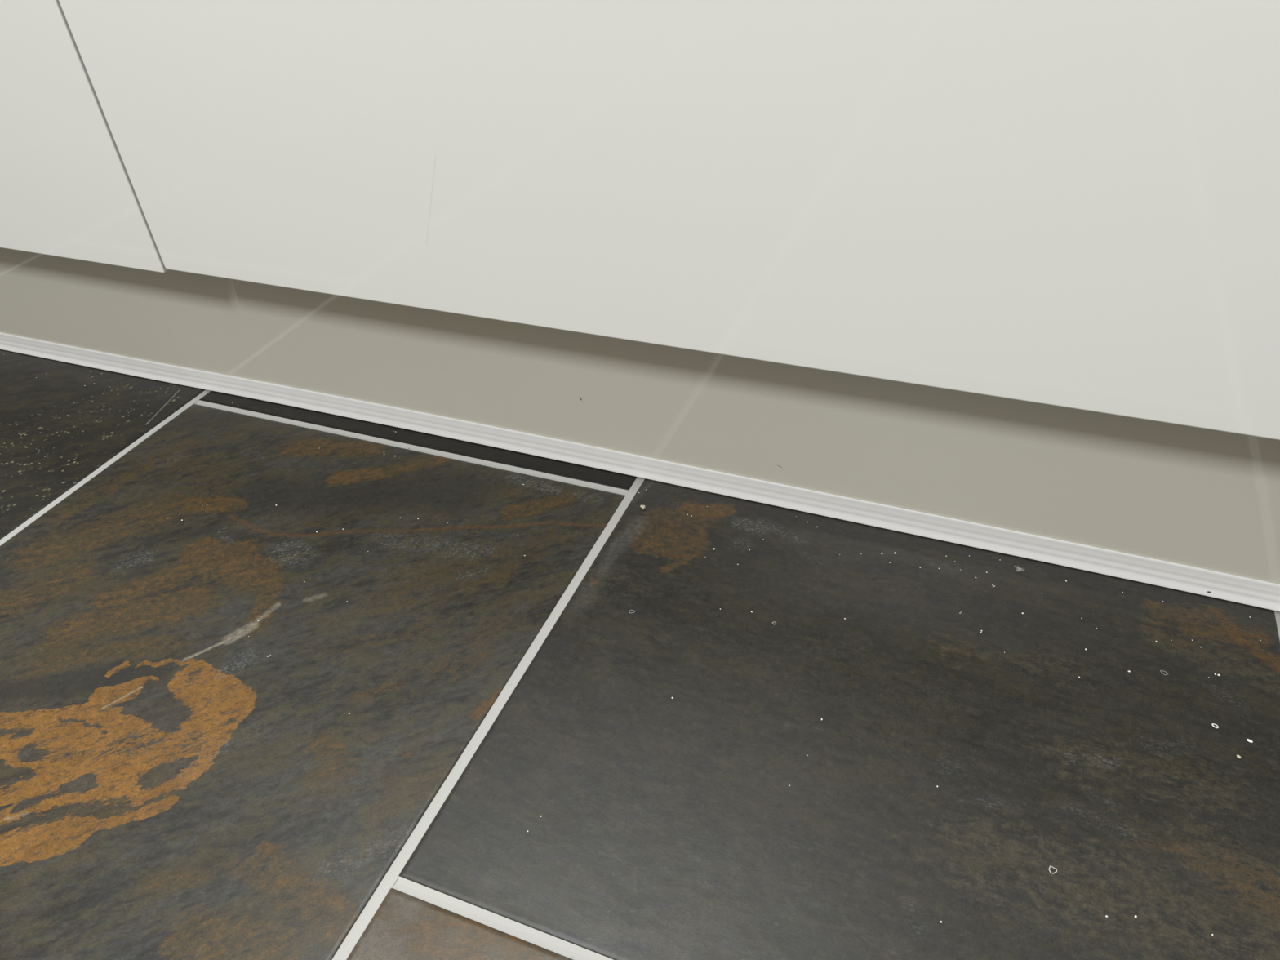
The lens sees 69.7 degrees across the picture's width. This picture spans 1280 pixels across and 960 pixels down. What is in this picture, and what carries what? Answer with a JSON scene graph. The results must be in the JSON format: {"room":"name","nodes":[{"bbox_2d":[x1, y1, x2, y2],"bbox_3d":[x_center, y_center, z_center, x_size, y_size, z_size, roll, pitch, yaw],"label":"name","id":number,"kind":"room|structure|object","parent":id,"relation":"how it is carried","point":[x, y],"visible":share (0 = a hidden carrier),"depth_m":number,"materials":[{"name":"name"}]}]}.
{"room":"kitchen","nodes":[
{"label":"kitchen","id":0,"kind":"room"},
{"bbox_2d":[0,349,1279,959],"bbox_3d":[-0.627,0.376,0.282,4.100,0.050,2.100,12,41,19],"label":"floor","id":1,"kind":"structure","parent":0,"point":[172,788],"depth_m":0.50,"materials":[{"name":"tile"}]},
{"bbox_2d":[0,0,169,272],"bbox_3d":[-0.513,-0.615,0.788,0.599,0.870,0.622,12,41,19],"label":"base cabinet","id":2,"kind":"object","parent":1,"relation":"on","point":[67,190],"visible":0.16,"depth_m":0.62,"materials":[{"name":"beige paint"}]},
{"bbox_2d":[0,247,1279,611],"bbox_3d":[-0.219,-0.109,0.705,2.500,0.147,0.024,12,41,19],"label":"plinth","id":3,"kind":"object","parent":1,"relation":"on","point":[1196,510],"visible":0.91,"depth_m":0.62,"materials":[{"name":"plastic"}]},
{"bbox_2d":[58,0,1279,439],"bbox_3d":[0.229,-0.462,0.532,0.999,0.870,0.622,12,41,19],"label":"base cabinet","id":4,"kind":"object","parent":1,"relation":"on","point":[1075,204],"visible":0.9,"depth_m":0.45,"materials":[{"name":"beige paint"}]},
{"bbox_2d":[1048,865,1057,874],"bbox_3d":[0.190,0.180,0.423,0.004,0.001,0.004,-20,41,-20],"label":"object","id":5,"kind":"object","parent":1,"relation":"on","point":[1050,865],"visible":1,"depth_m":0.42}
]}

